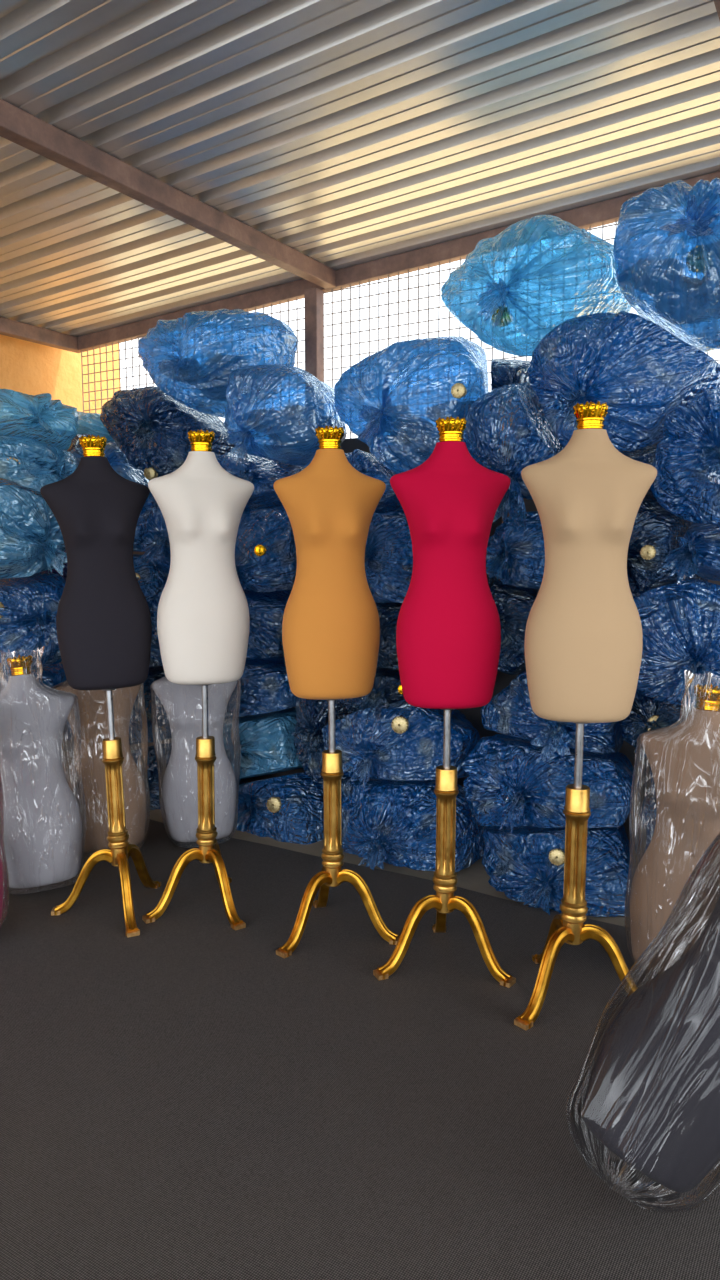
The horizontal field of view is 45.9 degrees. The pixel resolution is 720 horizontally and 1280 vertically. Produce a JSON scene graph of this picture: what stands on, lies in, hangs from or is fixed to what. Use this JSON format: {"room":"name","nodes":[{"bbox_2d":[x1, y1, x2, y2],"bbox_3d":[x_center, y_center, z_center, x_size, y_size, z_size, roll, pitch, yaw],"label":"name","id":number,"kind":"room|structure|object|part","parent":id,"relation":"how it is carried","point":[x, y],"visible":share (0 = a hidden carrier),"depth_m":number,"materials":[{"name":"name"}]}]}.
{"room":"mannequin storage warehouse","nodes":[
{"label":"mannequin storage warehouse","id":0,"kind":"room"},
{"bbox_2d":[0,334,120,413],"bbox_3d":[-3.062,-0.669,3.281,0.200,3.100,5.500,4,7,31],"label":"wall","id":1,"kind":"structure","parent":0,"point":[26,367],"depth_m":5.06,"materials":[{"name":"paint"}]},
{"bbox_2d":[65,751,624,926],"bbox_3d":[-0.611,1.217,0.474,7.400,0.060,7.150,4,7,31],"label":"floor","id":2,"kind":"structure","parent":0,"point":[474,877],"depth_m":3.31,"materials":[{"name":"concrete"}]},
{"bbox_2d":[0,663,72,741],"bbox_3d":[-1.520,0.265,3.622,0.646,0.383,0.565,-4,7,-34],"label":"plastic bag","id":3,"kind":"object","parent":2,"relation":"on","point":[52,675],"visible":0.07,"depth_m":3.57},
{"bbox_2d":[0,573,65,673],"bbox_3d":[-1.422,-0.081,3.547,0.565,0.391,0.588,2,6,16],"label":"plastic bag","id":4,"kind":"object","parent":3,"relation":"on","point":[29,612],"visible":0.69,"depth_m":3.37,"materials":[{"name":"plastic"}]},
{"bbox_2d":[0,485,66,578],"bbox_3d":[-1.448,-0.434,3.441,0.526,0.370,0.526,4,7,31],"label":"plastic bag","id":5,"kind":"object","parent":4,"relation":"on","point":[31,538],"visible":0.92,"depth_m":3.32,"materials":[{"name":"plastic"}]},
{"bbox_2d":[0,435,77,498],"bbox_3d":[-1.451,-0.663,3.524,0.556,0.340,0.589,4,7,31],"label":"plastic bag","id":6,"kind":"object","parent":5,"relation":"on","point":[41,464],"visible":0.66,"depth_m":3.39,"materials":[{"name":"plastic"}]},
{"bbox_2d":[0,389,78,450],"bbox_3d":[-1.467,-0.898,3.570,0.508,0.295,0.576,4,7,31],"label":"plastic bag","id":7,"kind":"object","parent":6,"relation":"on","point":[41,418],"visible":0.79,"depth_m":3.49,"materials":[{"name":"plastic"}]},
{"bbox_2d":[39,550,66,581],"bbox_3d":[-1.378,-0.373,3.871,0.555,0.479,0.317,4,7,31],"label":"plastic bag","id":8,"kind":"object","parent":4,"relation":"on","point":[54,571],"visible":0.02,"depth_m":3.73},
{"bbox_2d":[131,743,247,809],"bbox_3d":[-0.986,0.667,4.308,0.778,0.328,0.550,4,7,31],"label":"plastic bag","id":9,"kind":"object","parent":2,"relation":"on","point":[152,768],"visible":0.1,"depth_m":4.10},
{"bbox_2d":[129,666,226,744],"bbox_3d":[-1.105,0.324,4.306,0.780,0.384,0.582,4,7,31],"label":"plastic bag","id":10,"kind":"object","parent":9,"relation":"on","point":[154,673],"visible":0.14,"depth_m":4.06,"materials":[{"name":"plastic"}]},
{"bbox_2d":[149,613,162,666],"bbox_3d":[-1.146,-0.015,4.293,0.605,0.326,0.553,4,7,31],"label":"plastic bag","id":11,"kind":"object","parent":10,"relation":"on","point":[155,657],"visible":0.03,"depth_m":4.11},
{"bbox_2d":[133,554,168,612],"bbox_3d":[-1.108,-0.283,4.240,0.558,0.296,0.568,4,7,31],"label":"plastic bag","id":12,"kind":"object","parent":11,"relation":"on","point":[153,578],"visible":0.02,"depth_m":3.98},
{"bbox_2d":[133,492,158,551],"bbox_3d":[-1.109,-0.577,4.211,0.500,0.296,0.572,4,7,31],"label":"plastic bag","id":13,"kind":"object","parent":12,"relation":"on","point":[150,505],"visible":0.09,"depth_m":3.96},
{"bbox_2d":[70,442,150,491],"bbox_3d":[-1.182,-0.784,4.179,0.416,0.354,0.575,2,6,20],"label":"plastic bag","id":14,"kind":"object","parent":13,"relation":"on","point":[117,459],"visible":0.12,"depth_m":4.02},
{"bbox_2d":[67,434,96,464],"bbox_3d":[-1.454,-0.870,4.305,0.536,0.320,0.313,4,7,31],"label":"plastic bag","id":15,"kind":"object","parent":14,"relation":"on","point":[75,442],"visible":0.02,"depth_m":4.10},
{"bbox_2d":[76,411,114,441],"bbox_3d":[-1.413,-1.050,4.446,0.539,0.295,0.425,4,7,31],"label":"plastic bag","id":16,"kind":"object","parent":15,"relation":"on","point":[89,423],"visible":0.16,"depth_m":4.27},
{"bbox_2d":[100,386,235,476],"bbox_3d":[-0.910,-0.985,4.039,0.599,0.448,0.560,4,7,31],"label":"plastic bag","id":17,"kind":"object","parent":13,"relation":"on","point":[148,425],"visible":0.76,"depth_m":3.87,"materials":[{"name":"plastic"}]},
{"bbox_2d":[144,467,157,479],"bbox_3d":[-0.973,-0.776,3.958,0.061,0.061,0.054,1,6,13],"label":"cap","id":18,"kind":"object","parent":17,"relation":"in","point":[150,473],"visible":0.97,"depth_m":3.94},
{"bbox_2d":[138,309,297,417],"bbox_3d":[-0.669,-1.265,3.912,0.762,0.458,0.552,4,7,31],"label":"plastic bag","id":19,"kind":"object","parent":17,"relation":"on","point":[210,347],"visible":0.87,"depth_m":3.77,"materials":[{"name":"plastic"}]},
{"bbox_2d":[160,359,225,400],"bbox_3d":[-0.751,-1.238,4.040,0.206,0.168,0.457,5,8,37],"label":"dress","id":20,"kind":"object","parent":19,"relation":"in","point":[163,367],"visible":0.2,"depth_m":3.95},
{"bbox_2d":[213,354,276,397],"bbox_3d":[-0.540,-1.213,3.913,0.206,0.167,0.457,2,6,20],"label":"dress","id":21,"kind":"object","parent":19,"relation":"in","point":[235,361],"visible":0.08,"depth_m":3.72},
{"bbox_2d":[151,586,164,641],"bbox_3d":[-0.788,-0.098,4.097,0.294,0.423,0.557,4,7,31],"label":"plastic bag","id":22,"kind":"object","parent":10,"relation":"on","point":[155,602],"visible":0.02,"depth_m":3.93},
{"bbox_2d":[140,508,170,572],"bbox_3d":[-0.809,-0.486,4.084,0.284,0.338,0.525,4,7,31],"label":"plastic bag","id":23,"kind":"object","parent":22,"relation":"on","point":[157,544],"visible":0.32,"depth_m":3.93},
{"bbox_2d":[236,772,323,844],"bbox_3d":[-0.346,0.709,3.893,0.639,0.244,0.568,4,7,31],"label":"plastic bag","id":24,"kind":"object","parent":2,"relation":"on","point":[300,818],"visible":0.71,"depth_m":3.66,"materials":[{"name":"plastic"}]},
{"bbox_2d":[223,708,302,778],"bbox_3d":[-0.448,0.487,3.945,0.598,0.359,0.574,4,7,31],"label":"plastic bag","id":25,"kind":"object","parent":24,"relation":"on","point":[266,740],"visible":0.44,"depth_m":3.71,"materials":[{"name":"plastic"}]},
{"bbox_2d":[224,658,297,717],"bbox_3d":[-0.482,0.192,3.938,0.622,0.333,0.573,4,7,31],"label":"plastic bag","id":26,"kind":"object","parent":25,"relation":"on","point":[265,688],"visible":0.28,"depth_m":3.70,"materials":[{"name":"plastic"}]},
{"bbox_2d":[243,590,291,659],"bbox_3d":[-0.444,-0.095,3.857,0.498,0.339,0.578,4,7,31],"label":"plastic bag","id":27,"kind":"object","parent":26,"relation":"on","point":[266,609],"visible":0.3,"depth_m":3.64,"materials":[{"name":"plastic"}]},
{"bbox_2d":[235,506,296,591],"bbox_3d":[-0.440,-0.387,3.763,0.532,0.392,0.550,4,7,31],"label":"plastic bag","id":28,"kind":"object","parent":27,"relation":"on","point":[275,570],"visible":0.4,"depth_m":3.51,"materials":[{"name":"plastic"}]},
{"bbox_2d":[254,544,265,555],"bbox_3d":[-0.406,-0.366,3.474,0.049,0.049,0.043,2,6,16],"label":"cap","id":29,"kind":"object","parent":28,"relation":"in","point":[259,550],"visible":1,"depth_m":3.46,"materials":[{"name":"gold metal"}]},
{"bbox_2d":[216,451,304,513],"bbox_3d":[-0.423,-0.686,3.800,0.589,0.336,0.571,4,7,31],"label":"plastic bag","id":30,"kind":"object","parent":28,"relation":"on","point":[262,472],"visible":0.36,"depth_m":3.62,"materials":[{"name":"plastic"}]},
{"bbox_2d":[224,364,345,466],"bbox_3d":[-0.325,-0.957,3.645,0.544,0.433,0.520,4,7,31],"label":"plastic bag","id":31,"kind":"object","parent":30,"relation":"on","point":[240,404],"visible":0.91,"depth_m":3.48,"materials":[{"name":"plastic"}]},
{"bbox_2d":[245,409,300,446],"bbox_3d":[-0.368,-0.933,3.756,0.189,0.154,0.419,3,7,26],"label":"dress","id":32,"kind":"object","parent":31,"relation":"in","point":[256,414],"visible":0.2,"depth_m":3.62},
{"bbox_2d":[278,405,346,441],"bbox_3d":[-0.206,-0.923,3.657,0.189,0.154,0.419,3,7,26],"label":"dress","id":33,"kind":"object","parent":31,"relation":"in","point":[296,408],"visible":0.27,"depth_m":3.53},
{"bbox_2d":[266,797,281,812],"bbox_3d":[-0.362,0.699,3.631,0.069,0.068,0.063,2,6,15],"label":"cap","id":34,"kind":"object","parent":24,"relation":"in","point":[274,804],"visible":0.99,"depth_m":3.61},
{"bbox_2d":[292,697,352,784],"bbox_3d":[-0.101,0.425,3.751,0.264,0.452,0.521,4,7,31],"label":"plastic bag","id":35,"kind":"object","parent":24,"relation":"on","point":[311,715],"visible":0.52,"depth_m":3.59,"materials":[{"name":"plastic"}]},
{"bbox_2d":[0,819,719,1279],"bbox_3d":[-0.405,1.234,-0.006,5.350,0.005,6.147,4,7,31],"label":"floor mat","id":36,"kind":"object","parent":2,"relation":"on","point":[184,1097],"visible":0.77,"depth_m":1.93,"materials":[{"name":"carpet"}]},
{"bbox_2d":[0,772,8,927],"bbox_3d":[-1.311,0.509,2.639,0.396,0.882,0.266,-1,6,-13],"label":"mannequin","id":37,"kind":"object","parent":36,"relation":"on","point":[4,876],"visible":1,"depth_m":2.75,"materials":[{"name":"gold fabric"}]},
{"bbox_2d":[0,646,86,894],"bbox_3d":[-1.198,0.464,3.070,0.387,0.880,0.269,-1,6,-8],"label":"mannequin","id":38,"kind":"object","parent":36,"relation":"on","point":[45,822],"visible":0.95,"depth_m":3.02,"materials":[{"name":"grey plastic"}]},
{"bbox_3d":[-1.227,0.095,3.073,0.088,0.068,0.088,-6,1,-17],"label":"crown","id":39,"kind":"part","parent":38,"relation":"part of","materials":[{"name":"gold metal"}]},
{"bbox_2d":[40,434,160,937],"bbox_3d":[-0.795,0.127,2.850,0.388,1.594,0.382,4,7,31],"label":"mannequin","id":40,"kind":"object","parent":36,"relation":"on","point":[104,626],"visible":1,"depth_m":2.75,"materials":[{"name":"black fabric"}]},
{"bbox_3d":[-0.929,0.819,2.883,0.205,0.214,0.045,-1,6,-8],"label":"leg","id":41,"kind":"part","parent":40,"relation":"part of","materials":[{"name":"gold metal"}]},
{"bbox_3d":[-0.871,-0.627,2.777,0.088,0.068,0.088,-4,5,-22],"label":"crown","id":42,"kind":"part","parent":40,"relation":"part of","materials":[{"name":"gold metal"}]},
{"bbox_3d":[-0.770,0.829,2.797,0.045,0.214,0.205,-3,7,-25],"label":"leg","id":43,"kind":"part","parent":40,"relation":"part of","materials":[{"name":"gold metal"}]},
{"bbox_3d":[-0.783,0.807,3.004,0.045,0.214,0.205,2,6,18],"label":"leg","id":44,"kind":"part","parent":40,"relation":"part of","materials":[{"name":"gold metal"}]},
{"bbox_2d":[51,680,149,857],"bbox_3d":[-1.048,0.426,3.421,0.390,0.880,0.275,0,6,-4],"label":"mannequin","id":45,"kind":"object","parent":36,"relation":"on","point":[92,703],"visible":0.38,"depth_m":3.36,"materials":[{"name":"brown plastic"}]},
{"bbox_2d":[150,676,240,847],"bbox_3d":[-0.676,0.411,3.531,0.369,0.872,0.249,-1,6,-12],"label":"mannequin","id":46,"kind":"object","parent":36,"relation":"on","point":[178,788],"visible":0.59,"depth_m":3.47,"materials":[{"name":"grey plastic"}]},
{"bbox_2d":[142,429,253,930],"bbox_3d":[-0.521,0.114,2.881,0.357,1.617,0.395,1,6,9],"label":"mannequin","id":47,"kind":"object","parent":36,"relation":"on","point":[203,622],"visible":1,"depth_m":2.75,"materials":[{"name":"white fabric"}]},
{"bbox_3d":[-0.619,0.821,2.865,0.205,0.214,0.045,-4,7,-33],"label":"leg","id":48,"kind":"part","parent":47,"relation":"part of","materials":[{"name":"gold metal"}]},
{"bbox_3d":[-0.516,-0.643,2.766,0.088,0.068,0.088,-2,7,-19],"label":"crown","id":49,"kind":"part","parent":47,"relation":"part of","materials":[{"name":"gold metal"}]},
{"bbox_3d":[-0.511,0.803,3.037,0.045,0.214,0.205,1,6,7],"label":"leg","id":50,"kind":"part","parent":47,"relation":"part of","materials":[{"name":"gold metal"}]},
{"bbox_3d":[-0.457,0.824,2.838,0.045,0.214,0.205,-5,8,-37],"label":"leg","id":51,"kind":"part","parent":47,"relation":"part of","materials":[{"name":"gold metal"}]},
{"bbox_2d":[273,425,399,958],"bbox_3d":[-0.097,0.142,2.694,0.400,1.602,0.366,-1,6,-14],"label":"mannequin","id":52,"kind":"object","parent":36,"relation":"on","point":[331,624],"visible":1,"depth_m":2.55,"materials":[{"name":"orange fabric"}]},
{"bbox_3d":[-0.164,0.845,2.644,0.045,0.214,0.205,6,8,43],"label":"leg","id":53,"kind":"part","parent":52,"relation":"part of","materials":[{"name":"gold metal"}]},
{"bbox_3d":[-0.115,0.825,2.833,0.045,0.214,0.205,-2,6,-15],"label":"leg","id":54,"kind":"part","parent":52,"relation":"part of","materials":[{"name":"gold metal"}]},
{"bbox_3d":[-0.091,-0.607,2.575,0.088,0.068,0.088,-1,6,-10],"label":"crown","id":55,"kind":"part","parent":52,"relation":"part of","materials":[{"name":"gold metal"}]},
{"bbox_3d":[0.019,0.840,2.688,0.205,0.214,0.045,2,6,19],"label":"leg","id":56,"kind":"part","parent":52,"relation":"part of","materials":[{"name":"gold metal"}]},
{"bbox_2d":[341,777,489,871],"bbox_3d":[0.185,0.722,3.479,0.660,0.332,0.582,4,7,31],"label":"plastic bag","id":57,"kind":"object","parent":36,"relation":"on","point":[393,822],"visible":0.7,"depth_m":3.29,"materials":[{"name":"plastic"}]},
{"bbox_2d":[322,699,479,791],"bbox_3d":[0.188,0.395,3.484,0.606,0.358,0.576,4,7,31],"label":"plastic bag","id":58,"kind":"object","parent":57,"relation":"on","point":[373,749],"visible":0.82,"depth_m":3.27,"materials":[{"name":"plastic"}]},
{"bbox_2d":[338,668,403,724],"bbox_3d":[0.117,0.225,3.558,0.418,0.244,0.581,4,7,31],"label":"plastic bag","id":59,"kind":"object","parent":58,"relation":"on","point":[384,692],"visible":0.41,"depth_m":3.34,"materials":[{"name":"plastic"}]},
{"bbox_2d":[375,602,401,668],"bbox_3d":[0.120,-0.044,3.523,0.409,0.288,0.520,4,7,31],"label":"plastic bag","id":60,"kind":"object","parent":59,"relation":"on","point":[388,613],"visible":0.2,"depth_m":3.33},
{"bbox_2d":[365,510,412,602],"bbox_3d":[0.089,-0.343,3.436,0.399,0.374,0.523,1,6,11],"label":"plastic bag","id":61,"kind":"object","parent":60,"relation":"on","point":[388,547],"visible":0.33,"depth_m":3.20,"materials":[{"name":"plastic"}]},
{"bbox_2d":[305,449,402,512],"bbox_3d":[0.037,-0.623,3.438,0.446,0.276,0.560,4,7,31],"label":"plastic bag","id":62,"kind":"object","parent":61,"relation":"on","point":[366,463],"visible":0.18,"depth_m":3.27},
{"bbox_2d":[334,336,488,473],"bbox_3d":[0.243,-0.893,3.338,0.627,0.558,0.582,4,7,31],"label":"plastic bag","id":63,"kind":"object","parent":62,"relation":"on","point":[428,404],"visible":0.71,"depth_m":3.17,"materials":[{"name":"plastic"}]},
{"bbox_2d":[364,405,437,451],"bbox_3d":[0.176,-0.864,3.464,0.206,0.168,0.457,3,7,26],"label":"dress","id":64,"kind":"object","parent":63,"relation":"in","point":[407,429],"visible":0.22,"depth_m":3.46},
{"bbox_2d":[451,383,466,398],"bbox_3d":[0.347,-0.872,2.980,0.054,0.054,0.049,2,6,15],"label":"cap","id":65,"kind":"object","parent":63,"relation":"in","point":[458,390],"visible":1,"depth_m":2.96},
{"bbox_2d":[451,400,473,417],"bbox_3d":[0.425,-0.833,3.315,0.220,0.179,0.488,3,7,26],"label":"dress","id":66,"kind":"object","parent":63,"relation":"in","point":[452,401],"visible":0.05,"depth_m":3.14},
{"bbox_2d":[398,685,402,693],"bbox_3d":[0.167,0.189,3.280,0.040,0.039,0.035,2,6,20],"label":"cap","id":67,"kind":"object","parent":59,"relation":"in","point":[400,691],"visible":0.38,"depth_m":3.27,"materials":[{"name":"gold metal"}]},
{"bbox_2d":[391,716,408,733],"bbox_3d":[0.156,0.321,3.240,0.069,0.069,0.062,2,6,18],"label":"cap","id":68,"kind":"object","parent":58,"relation":"in","point":[399,724],"visible":1,"depth_m":3.22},
{"bbox_3d":[0.358,0.074,3.403,0.286,0.367,0.549,4,7,31],"label":"plastic bag","id":69,"kind":"object","parent":58,"relation":"on","visible":0},
{"bbox_2d":[402,563,498,587],"bbox_3d":[0.358,-0.343,3.370,0.302,0.422,0.545,4,7,31],"label":"plastic bag","id":70,"kind":"object","parent":69,"relation":"on","point":[491,580],"visible":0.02,"depth_m":3.19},
{"bbox_2d":[373,416,515,987],"bbox_3d":[0.287,0.172,2.438,0.376,1.591,0.404,4,7,31],"label":"mannequin","id":71,"kind":"object","parent":36,"relation":"on","point":[448,631],"visible":1,"depth_m":2.35,"materials":[{"name":"red fabric"}]},
{"bbox_3d":[0.150,0.862,2.482,0.205,0.214,0.045,-3,7,-24],"label":"leg","id":72,"kind":"part","parent":71,"relation":"part of","materials":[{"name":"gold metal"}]},
{"bbox_3d":[0.254,0.845,2.639,0.045,0.214,0.205,0,6,1],"label":"leg","id":73,"kind":"part","parent":71,"relation":"part of","materials":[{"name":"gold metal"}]},
{"bbox_3d":[0.254,-0.582,2.374,0.087,0.066,0.087,0,6,-2],"label":"crown","id":74,"kind":"part","parent":71,"relation":"part of","materials":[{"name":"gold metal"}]},
{"bbox_3d":[0.341,0.864,2.460,0.205,0.214,0.045,5,8,37],"label":"leg","id":75,"kind":"part","parent":71,"relation":"part of","materials":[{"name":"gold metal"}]},
{"bbox_2d":[482,824,629,916],"bbox_3d":[0.749,0.795,3.088,0.620,0.302,0.536,4,7,31],"label":"plastic bag","id":76,"kind":"object","parent":36,"relation":"on","point":[518,865],"visible":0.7,"depth_m":2.94,"materials":[{"name":"plastic"}]},
{"bbox_2d":[462,734,638,833],"bbox_3d":[0.717,0.539,3.126,0.611,0.338,0.592,4,7,31],"label":"plastic bag","id":77,"kind":"object","parent":76,"relation":"on","point":[508,782],"visible":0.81,"depth_m":2.95,"materials":[{"name":"plastic"}]},
{"bbox_2d":[481,671,623,760],"bbox_3d":[0.726,0.231,3.154,0.522,0.324,0.599,4,7,31],"label":"plastic bag","id":78,"kind":"object","parent":77,"relation":"on","point":[509,712],"visible":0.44,"depth_m":2.97,"materials":[{"name":"plastic"}]},
{"bbox_2d":[490,580,538,674],"bbox_3d":[0.586,-0.054,3.222,0.394,0.375,0.562,4,7,36],"label":"plastic bag","id":79,"kind":"object","parent":78,"relation":"on","point":[514,604],"visible":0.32,"depth_m":3.05,"materials":[{"name":"plastic"}]},
{"bbox_2d":[486,511,544,588],"bbox_3d":[0.639,-0.330,3.116,0.314,0.286,0.564,3,7,25],"label":"plastic bag","id":80,"kind":"object","parent":79,"relation":"on","point":[515,555],"visible":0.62,"depth_m":2.95,"materials":[{"name":"plastic"}]},
{"bbox_2d":[463,382,563,529],"bbox_3d":[0.564,-0.653,3.077,0.383,0.528,0.519,4,7,31],"label":"plastic bag","id":81,"kind":"object","parent":80,"relation":"on","point":[507,431],"visible":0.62,"depth_m":2.88,"materials":[{"name":"plastic"}]},
{"bbox_2d":[491,359,529,389],"bbox_3d":[0.610,-0.892,3.218,0.303,0.340,0.469,4,7,31],"label":"plastic bag","id":82,"kind":"object","parent":81,"relation":"on","point":[503,371],"visible":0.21,"depth_m":3.07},
{"bbox_2d":[548,848,564,865],"bbox_3d":[0.680,0.742,2.923,0.059,0.058,0.054,2,7,22],"label":"cap","id":83,"kind":"object","parent":76,"relation":"in","point":[556,857],"visible":0.96,"depth_m":2.91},
{"bbox_2d":[514,401,656,1029],"bbox_3d":[0.594,0.192,2.222,0.393,1.597,0.400,4,7,31],"label":"mannequin","id":84,"kind":"object","parent":36,"relation":"on","point":[583,645],"visible":0.99,"depth_m":2.15,"materials":[{"name":"beige fabric"}]},
{"bbox_3d":[0.497,0.886,2.254,0.205,0.214,0.045,-5,8,-41],"label":"leg","id":85,"kind":"part","parent":84,"relation":"part of","materials":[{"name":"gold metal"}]},
{"bbox_3d":[0.559,0.867,2.437,0.045,0.214,0.205,-1,6,-12],"label":"leg","id":86,"kind":"part","parent":84,"relation":"part of","materials":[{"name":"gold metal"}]},
{"bbox_3d":[0.588,-0.567,2.171,0.087,0.067,0.087,1,6,6],"label":"crown","id":87,"kind":"part","parent":84,"relation":"part of","materials":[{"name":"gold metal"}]},
{"bbox_3d":[0.688,0.882,2.293,0.205,0.214,0.045,2,6,18],"label":"leg","id":88,"kind":"part","parent":84,"relation":"part of","materials":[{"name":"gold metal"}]},
{"bbox_2d":[566,832,719,1212],"bbox_3d":[0.731,0.640,1.640,0.730,0.812,0.268,-2,7,-22],"label":"mannequin","id":89,"kind":"object","parent":36,"relation":"on","point":[646,1089],"visible":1,"depth_m":1.54,"materials":[{"name":"grey plastic"}]},
{"bbox_2d":[624,670,719,962],"bbox_3d":[0.955,0.529,2.395,0.385,0.888,0.258,2,6,19],"label":"mannequin","id":90,"kind":"object","parent":36,"relation":"on","point":[684,758],"visible":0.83,"depth_m":2.37,"materials":[{"name":"beige plastic"}]},
{"bbox_3d":[0.984,0.165,2.392,0.088,0.068,0.088,7,3,25],"label":"crown","id":91,"kind":"part","parent":90,"relation":"part of","materials":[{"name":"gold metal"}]},
{"bbox_2d":[639,786,656,861],"bbox_3d":[1.182,0.722,2.951,0.475,0.371,0.578,4,7,31],"label":"plastic bag","id":92,"kind":"object","parent":2,"relation":"on","point":[648,810],"visible":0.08,"depth_m":2.81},
{"bbox_2d":[649,766,655,792],"bbox_3d":[1.188,0.437,2.934,0.396,0.257,0.554,4,7,31],"label":"plastic bag","id":93,"kind":"object","parent":92,"relation":"on","point":[650,770],"visible":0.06,"depth_m":2.92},
{"bbox_2d":[621,691,694,757],"bbox_3d":[1.095,0.267,2.959,0.342,0.317,0.523,4,7,31],"label":"plastic bag","id":94,"kind":"object","parent":93,"relation":"on","point":[644,707],"visible":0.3,"depth_m":2.83,"materials":[{"name":"plastic"}]},
{"bbox_2d":[648,715,658,729],"bbox_3d":[0.995,0.283,2.847,0.069,0.069,0.062,3,7,25],"label":"cap","id":95,"kind":"object","parent":94,"relation":"in","point":[654,717],"visible":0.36,"depth_m":2.83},
{"bbox_2d":[633,579,719,706],"bbox_3d":[1.113,0.002,2.839,0.432,0.416,0.527,4,7,34],"label":"plastic bag","id":96,"kind":"object","parent":94,"relation":"on","point":[680,623],"visible":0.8,"depth_m":2.67,"materials":[{"name":"plastic"}]},
{"bbox_2d":[627,500,707,597],"bbox_3d":[0.992,-0.305,2.957,0.348,0.362,0.559,4,7,31],"label":"plastic bag","id":97,"kind":"object","parent":96,"relation":"on","point":[655,526],"visible":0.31,"depth_m":2.76,"materials":[{"name":"plastic"}]},
{"bbox_2d":[619,441,660,500],"bbox_3d":[0.945,-0.579,2.981,0.430,0.264,0.535,3,7,28],"label":"plastic bag","id":98,"kind":"object","parent":97,"relation":"on","point":[646,455],"visible":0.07,"depth_m":2.83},
{"bbox_2d":[527,311,719,450],"bbox_3d":[0.903,-0.861,2.871,0.614,0.468,0.604,4,7,31],"label":"plastic bag","id":99,"kind":"object","parent":98,"relation":"on","point":[627,362],"visible":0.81,"depth_m":2.67,"materials":[{"name":"plastic"}]},
{"bbox_2d":[441,215,631,356],"bbox_3d":[0.607,-1.243,3.038,0.672,0.465,0.571,4,7,31],"label":"plastic bag","id":100,"kind":"object","parent":99,"relation":"on","point":[547,265],"visible":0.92,"depth_m":2.93,"materials":[{"name":"plastic"}]},
{"bbox_2d":[492,306,510,326],"bbox_3d":[0.489,-1.111,2.929,0.069,0.069,0.063,2,6,16],"label":"cap","id":101,"kind":"object","parent":100,"relation":"in","point":[507,317],"visible":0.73,"depth_m":2.91,"materials":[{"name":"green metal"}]},
{"bbox_2d":[613,177,719,351],"bbox_3d":[1.114,-1.194,2.708,0.507,0.489,0.577,4,7,31],"label":"plastic bag","id":102,"kind":"object","parent":99,"relation":"on","point":[644,257],"visible":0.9,"depth_m":2.59,"materials":[{"name":"plastic"}]},
{"bbox_2d":[625,258,704,323],"bbox_3d":[1.048,-1.174,2.859,0.206,0.167,0.457,6,8,43],"label":"dress","id":103,"kind":"object","parent":102,"relation":"in","point":[691,302],"visible":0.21,"depth_m":2.84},
{"bbox_2d":[686,245,710,272],"bbox_3d":[1.020,-1.137,2.547,0.079,0.078,0.072,3,7,25],"label":"cap","id":104,"kind":"object","parent":102,"relation":"in","point":[694,260],"visible":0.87,"depth_m":2.53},
{"bbox_2d":[701,242,719,317],"bbox_3d":[1.201,-1.176,2.767,0.220,0.179,0.488,3,7,26],"label":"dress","id":105,"kind":"object","parent":102,"relation":"in","point":[716,293],"visible":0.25,"depth_m":2.81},
{"bbox_2d":[640,545,655,559],"bbox_3d":[0.912,-0.277,2.687,0.049,0.049,0.043,3,7,26],"label":"cap","id":106,"kind":"object","parent":97,"relation":"in","point":[648,552],"visible":1,"depth_m":2.67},
{"bbox_2d":[657,523,719,584],"bbox_3d":[1.210,-0.297,2.782,0.274,0.224,0.527,6,8,42],"label":"plastic bag","id":107,"kind":"object","parent":96,"relation":"on","point":[698,553],"visible":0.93,"depth_m":2.67,"materials":[{"name":"plastic"}]},
{"bbox_2d":[650,387,719,523],"bbox_3d":[1.153,-0.595,2.735,0.357,0.446,0.569,4,7,31],"label":"plastic bag","id":108,"kind":"object","parent":107,"relation":"on","point":[686,484],"visible":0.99,"depth_m":2.57,"materials":[{"name":"plastic"}]},
{"bbox_2d":[0,0,719,336],"bbox_3d":[-0.348,-1.457,0.623,7.400,0.368,6.158,4,7,31],"label":"ceiling","id":109,"kind":"structure","parent":0,"point":[344,133],"depth_m":2.68,"materials":[{"name":"metal"}]},
{"bbox_2d":[0,317,77,351],"bbox_3d":[-3.219,-1.429,2.324,0.060,0.076,6.048,4,7,31],"label":"trim","id":110,"kind":"structure","parent":109,"relation":"attached to","point":[8,327],"depth_m":4.65,"materials":[{"name":"wood"}]},
{"bbox_2d":[0,99,335,288],"bbox_3d":[-1.712,-1.410,1.401,0.060,0.076,6.048,4,7,31],"label":"ceiling beam","id":111,"kind":"structure","parent":109,"relation":"attached to","point":[18,126],"depth_m":2.95,"materials":[{"name":"wood"}]},
{"bbox_2d":[72,171,719,352],"bbox_3d":[1.358,-1.667,3.084,7.060,0.389,0.050,4,7,31],"label":"ceiling beam","id":112,"kind":"structure","parent":109,"relation":"attached to","point":[606,212],"depth_m":3.86,"materials":[{"name":"wood"}]},
{"bbox_2d":[713,0,719,20],"bbox_3d":[-0.108,-1.390,0.418,0.060,0.076,6.048,4,7,31],"label":"trim","id":113,"kind":"structure","parent":109,"relation":"attached to","point":[716,2],"depth_m":2.04,"materials":[{"name":"wood"}]},
{"bbox_2d":[60,436,719,842],"bbox_3d":[1.298,0.003,3.345,7.250,1.750,0.150,4,7,31],"label":"wall","id":114,"kind":"structure","parent":0,"point":[349,445],"depth_m":3.75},
{"bbox_2d":[304,288,322,413],"bbox_3d":[-0.217,-0.427,4.114,0.070,2.442,0.058,4,7,31],"label":"trim","id":115,"kind":"structure","parent":114,"relation":"attached to","point":[313,297],"depth_m":3.98,"materials":[{"name":"wood"}]},
{"bbox_2d":[81,206,719,437],"bbox_3d":[1.383,-1.295,3.108,7.002,0.981,0.010,4,7,31],"label":"wire mesh fence","id":116,"kind":"object","parent":114,"relation":"on","point":[616,223],"visible":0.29,"depth_m":3.96,"materials":[{"name":"metal"}]}
]}

